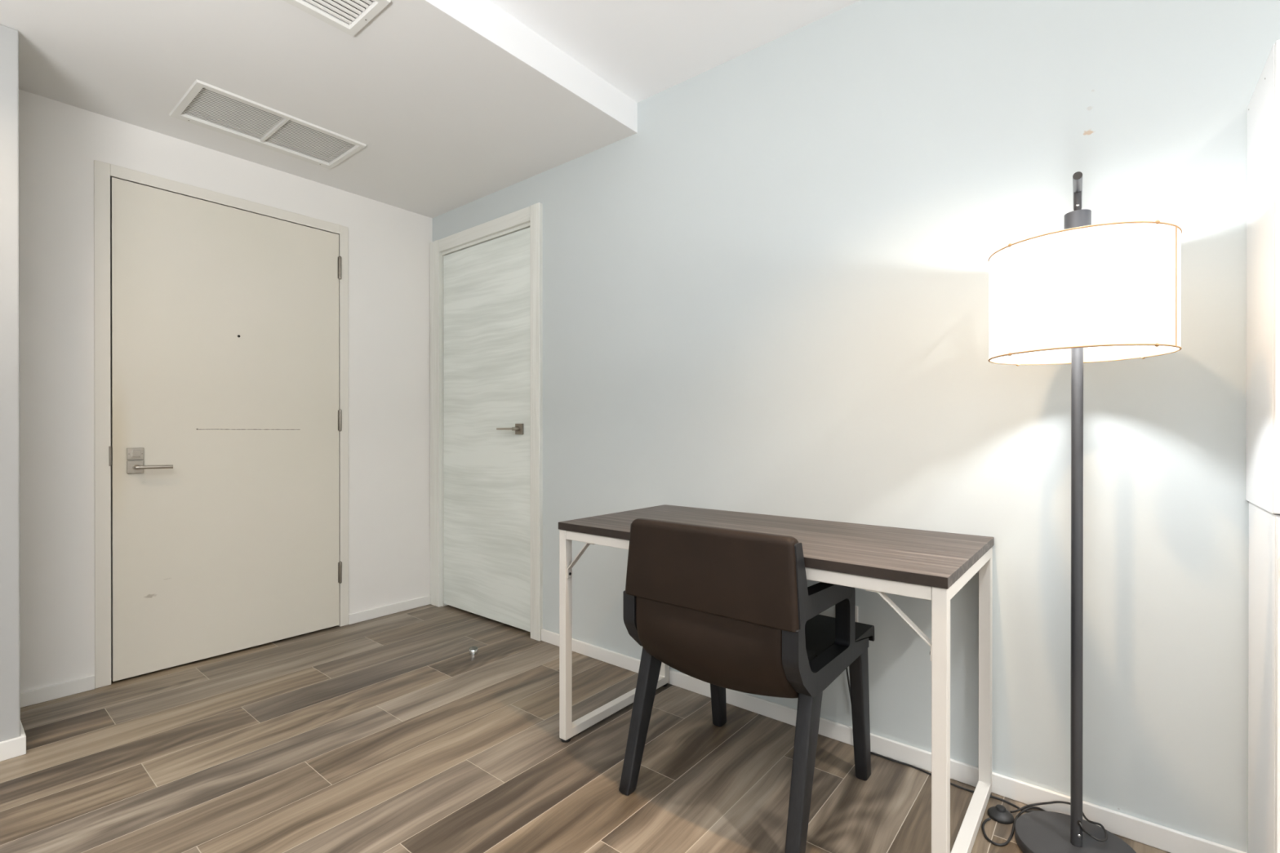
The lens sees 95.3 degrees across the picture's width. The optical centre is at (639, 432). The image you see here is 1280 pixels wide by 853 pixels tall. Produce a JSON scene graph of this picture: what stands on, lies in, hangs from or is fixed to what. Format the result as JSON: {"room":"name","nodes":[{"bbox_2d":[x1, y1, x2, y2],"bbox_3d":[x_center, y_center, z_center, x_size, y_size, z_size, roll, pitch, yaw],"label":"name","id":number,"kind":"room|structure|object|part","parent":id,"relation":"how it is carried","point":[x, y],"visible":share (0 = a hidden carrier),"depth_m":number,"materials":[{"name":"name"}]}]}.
{"room":"home office","nodes":[
{"label":"home office","id":0,"kind":"room"},
{"bbox_2d":[0,24,20,742],"bbox_3d":[-3.462,-0.127,0.647,0.626,2.371,3.767,0,0,39],"label":"wall","id":1,"kind":"structure","parent":0,"point":[10,598],"depth_m":1.90,"materials":[{"name":"grey paint"}]},
{"bbox_2d":[18,88,432,692],"bbox_3d":[-1.930,-0.132,2.913,0.150,2.371,1.883,0,0,39],"label":"wall","id":2,"kind":"structure","parent":0,"point":[60,143],"depth_m":2.40,"materials":[{"name":"white paint"}]},
{"bbox_2d":[0,675,94,761],"bbox_3d":[-3.274,1.028,0.751,0.490,0.060,3.862,0,0,39],"label":"baseboard","id":3,"kind":"structure","parent":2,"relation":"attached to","point":[41,695],"depth_m":2.27,"materials":[{"name":"white paint"}]},
{"bbox_2d":[93,160,348,688],"bbox_3d":[-1.944,-0.035,2.818,0.168,2.177,1.026,0,0,39],"label":"door","id":4,"kind":"structure","parent":2,"relation":"in","point":[221,429],"depth_m":2.72,"materials":[{"name":"beige paint"}]},
{"bbox_3d":[-2.225,0.099,2.448,0.040,0.083,0.009,0,0,39],"label":"strike plate","id":5,"kind":"part","parent":4,"relation":"part of","materials":[{"name":"silver metal"}]},
{"bbox_3d":[-2.160,0.148,2.499,0.009,0.053,0.055,0,0,39],"label":"lever plate","id":6,"kind":"part","parent":4,"relation":"part of","materials":[{"name":"silver metal"}]},
{"bbox_3d":[-2.160,0.091,2.499,0.009,0.050,0.055,0,0,39],"label":"deadbolt plate","id":7,"kind":"part","parent":4,"relation":"part of","materials":[{"name":"silver metal"}]},
{"bbox_3d":[-2.105,0.148,2.524,0.046,0.021,0.130,0,0,39],"label":"lever","id":8,"kind":"part","parent":4,"relation":"part of","materials":[{"name":"silver metal"}]},
{"bbox_2d":[348,595,430,624],"bbox_3d":[-1.442,1.025,3.389,0.012,0.055,0.489,0,0,39],"label":"baseboard","id":9,"kind":"structure","parent":2,"relation":"attached to","point":[363,615],"depth_m":3.37,"materials":[{"name":"white paint"}]},
{"bbox_2d":[0,0,636,217],"bbox_3d":[-2.405,-1.328,1.031,1.780,0.030,5.700,0,0,39],"label":"ceiling","id":10,"kind":"structure","parent":0,"point":[447,119],"depth_m":2.20,"materials":[{"name":"paint"}]},
{"bbox_2d":[168,79,366,169],"bbox_3d":[-1.600,-1.342,2.543,0.382,0.069,0.638,0,0,39],"label":"ceiling vent","id":11,"kind":"object","parent":10,"relation":"in","point":[215,103],"visible":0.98,"depth_m":2.51,"materials":[{"name":"metal"}]},
{"bbox_2d":[283,0,391,36],"bbox_3d":[-1.034,-1.340,1.630,0.249,0.069,0.577,0,0,39],"label":"ceiling vent","id":12,"kind":"object","parent":10,"relation":"in","point":[346,8],"visible":1,"depth_m":1.82,"materials":[{"name":"metal"}]},
{"bbox_2d":[0,604,1169,852],"bbox_3d":[-0.534,1.111,-0.482,6.600,0.100,5.700,0,0,39],"label":"floor","id":13,"kind":"structure","parent":0,"point":[384,734],"depth_m":1.84,"materials":[{"name":"brown wood"}]},
{"bbox_2d":[469,646,478,655],"bbox_3d":[-0.793,1.037,2.780,0.041,0.033,0.041,0,0,39],"label":"door stop","id":14,"kind":"object","parent":13,"relation":"on","point":[473,651],"visible":1,"depth_m":2.77,"materials":[{"name":"silver metal"}]},
{"bbox_2d":[618,518,874,852],"bbox_3d":[0.335,0.654,1.764,0.554,0.803,0.584,0,0,39],"label":"armchair","id":15,"kind":"object","parent":13,"relation":"on","point":[723,608],"visible":1,"depth_m":1.53,"materials":[{"name":"brown leather"}]},
{"bbox_3d":[0.133,0.465,1.903,0.057,0.394,0.510,0,0,39],"label":"arm frame","id":16,"kind":"part","parent":15,"relation":"part of","materials":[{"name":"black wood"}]},
{"bbox_3d":[0.009,0.855,1.766,0.044,0.402,0.176,0,0,39],"label":"leg","id":17,"kind":"part","parent":15,"relation":"part of","materials":[{"name":"black wood"}]},
{"bbox_3d":[0.178,0.365,1.569,0.542,0.224,0.061,0,0,39],"label":"backrest","id":18,"kind":"part","parent":15,"relation":"part of","materials":[{"name":"brown leather"}]},
{"bbox_3d":[0.274,0.852,2.091,0.041,0.406,0.094,0,0,39],"label":"leg","id":19,"kind":"part","parent":15,"relation":"part of","materials":[{"name":"black wood"}]},
{"bbox_3d":[0.404,0.856,1.445,0.044,0.402,0.176,0,0,39],"label":"leg","id":20,"kind":"part","parent":15,"relation":"part of","materials":[{"name":"black wood"}]},
{"bbox_3d":[0.513,0.465,1.595,0.057,0.394,0.510,0,0,39],"label":"arm frame","id":21,"kind":"part","parent":15,"relation":"part of","materials":[{"name":"black wood"}]},
{"bbox_3d":[0.411,0.623,1.857,0.458,0.050,0.344,0,0,39],"label":"seat","id":22,"kind":"part","parent":15,"relation":"part of","materials":[{"name":"black leather"}]},
{"bbox_3d":[0.667,0.853,1.772,0.041,0.406,0.094,0,0,39],"label":"leg","id":23,"kind":"part","parent":15,"relation":"part of","materials":[{"name":"black wood"}]},
{"bbox_2d":[558,504,994,852],"bbox_3d":[0.379,0.681,1.854,1.201,0.749,0.612,0,0,39],"label":"desk","id":24,"kind":"object","parent":13,"relation":"on","point":[927,565],"visible":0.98,"depth_m":1.65,"materials":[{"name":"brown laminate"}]},
{"bbox_3d":[-0.077,0.688,2.219,0.031,0.714,0.596,0,0,39],"label":"frame","id":25,"kind":"part","parent":24,"relation":"part of","materials":[{"name":"white metal"}]},
{"bbox_3d":[0.199,0.348,1.632,1.135,0.030,0.031,0,0,39],"label":"cross rail","id":26,"kind":"part","parent":24,"relation":"part of","materials":[{"name":"white metal"}]},
{"bbox_3d":[0.830,0.690,1.484,0.031,0.714,0.596,0,0,39],"label":"frame","id":27,"kind":"part","parent":24,"relation":"part of","materials":[{"name":"white metal"}]},
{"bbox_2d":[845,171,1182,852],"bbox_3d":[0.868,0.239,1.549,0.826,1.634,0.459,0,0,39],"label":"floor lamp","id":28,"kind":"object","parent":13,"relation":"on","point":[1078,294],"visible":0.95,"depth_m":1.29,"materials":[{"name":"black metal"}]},
{"bbox_3d":[0.834,0.843,1.710,0.570,0.427,0.246,0,0,39],"label":"power cord","id":29,"kind":"part","parent":28,"relation":"part of","materials":[{"name":"black rubber"}]},
{"bbox_2d":[987,804,1013,823],"bbox_3d":[0.990,1.042,1.603,0.062,0.029,0.062,0,0,39],"label":"switch","id":30,"kind":"object","parent":28,"relation":"attached to","point":[998,813],"depth_m":1.59,"materials":[{"name":"black plastic"}]},
{"bbox_3d":[1.122,1.008,1.542,0.133,0.086,0.207,0,0,-21],"label":"switch cord","id":31,"kind":"part","parent":28,"relation":"part of","materials":[{"name":"black rubber"}]},
{"bbox_3d":[1.018,-0.543,1.358,0.014,0.068,0.014,0,0,39],"label":"stem","id":32,"kind":"part","parent":28,"relation":"part of","materials":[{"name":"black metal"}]},
{"bbox_3d":[1.032,-0.565,1.377,0.018,0.018,0.231,0,0,37],"label":"arm","id":33,"kind":"part","parent":28,"relation":"part of"},
{"bbox_3d":[1.018,-0.303,1.358,0.353,0.252,0.353,0,0,39],"label":"lamp shade","id":34,"kind":"part","parent":28,"relation":"part of","materials":[{"name":"white fabric"}]},
{"bbox_2d":[1248,502,1279,852],"bbox_3d":[1.487,0.611,1.123,0.400,0.894,0.333,0,0,39],"label":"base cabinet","id":35,"kind":"object","parent":13,"relation":"on","point":[1264,615],"visible":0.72,"depth_m":1.24,"materials":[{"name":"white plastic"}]},
{"bbox_3d":[1.405,0.611,1.022,0.398,0.888,0.017,0,0,39],"label":"door","id":36,"kind":"part","parent":35,"relation":"part of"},
{"bbox_2d":[488,0,860,102],"bbox_3d":[0.157,-1.492,-1.048,4.820,0.100,5.700,0,0,39],"label":"ceiling","id":37,"kind":"structure","parent":0,"point":[643,49],"depth_m":2.10,"materials":[{"name":"white paint"}]},
{"bbox_2d":[432,0,1279,852],"bbox_3d":[1.215,-0.196,1.670,6.600,2.504,0.150,0,0,39],"label":"wall","id":38,"kind":"structure","parent":0,"point":[769,295],"depth_m":1.78,"materials":[{"name":"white paint"}]},
{"bbox_2d":[429,202,542,640],"bbox_3d":[-0.861,-0.054,3.307,1.006,2.213,0.184,0,0,39],"label":"door","id":39,"kind":"structure","parent":38,"relation":"in","point":[486,279],"depth_m":3.23,"materials":[{"name":"laminate"}]},
{"bbox_3d":[-1.244,-0.054,3.555,0.099,2.213,0.022,0,0,39],"label":"casing","id":40,"kind":"part","parent":39,"relation":"part of","materials":[{"name":"white wood"}]},
{"bbox_3d":[-0.881,-1.122,3.258,0.833,0.074,0.022,0,0,39],"label":"head casing","id":41,"kind":"part","parent":39,"relation":"part of","materials":[{"name":"white wood"}]},
{"bbox_3d":[-0.699,-0.019,3.089,0.130,0.018,0.048,0,0,39],"label":"lever","id":42,"kind":"part","parent":39,"relation":"part of","materials":[{"name":"silver metal"}]},
{"bbox_3d":[-0.635,-0.018,3.074,0.058,0.057,0.010,0,0,39],"label":"lever plate","id":43,"kind":"part","parent":39,"relation":"part of","materials":[{"name":"silver metal"}]},
{"bbox_3d":[-0.529,-0.053,2.975,0.072,2.213,0.022,0,0,39],"label":"casing","id":44,"kind":"part","parent":39,"relation":"part of","materials":[{"name":"white wood"}]},
{"bbox_2d":[425,0,637,133],"bbox_3d":[-1.721,-1.429,0.476,0.022,0.232,5.700,0,0,39],"label":"soffit","id":45,"kind":"structure","parent":38,"relation":"attached to","point":[484,17],"depth_m":2.13,"materials":[{"name":"white paint"}]},
{"bbox_2d":[855,605,857,622],"bbox_3d":[0.704,0.645,1.985,0.072,0.121,0.008,0,0,39],"label":"wall outlet","id":46,"kind":"object","parent":38,"relation":"attached to","point":[856,606],"visible":0.14,"depth_m":1.96,"materials":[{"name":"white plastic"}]},
{"bbox_2d":[541,629,1246,852],"bbox_3d":[1.557,1.028,1.291,5.288,0.058,0.012,0,0,39],"label":"baseboard","id":47,"kind":"structure","parent":38,"relation":"attached to","point":[1149,833],"depth_m":1.76,"materials":[{"name":"white paint"}]},
{"bbox_2d":[1245,40,1279,514],"bbox_3d":[1.496,-0.304,1.139,0.401,0.930,0.318,0,0,39],"label":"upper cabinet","id":48,"kind":"object","parent":38,"relation":"attached to","point":[1263,110],"visible":1,"depth_m":1.23,"materials":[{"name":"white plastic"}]},
{"bbox_3d":[1.402,-0.303,1.022,0.398,0.924,0.017,0,0,39],"label":"door","id":49,"kind":"part","parent":48,"relation":"part of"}
]}

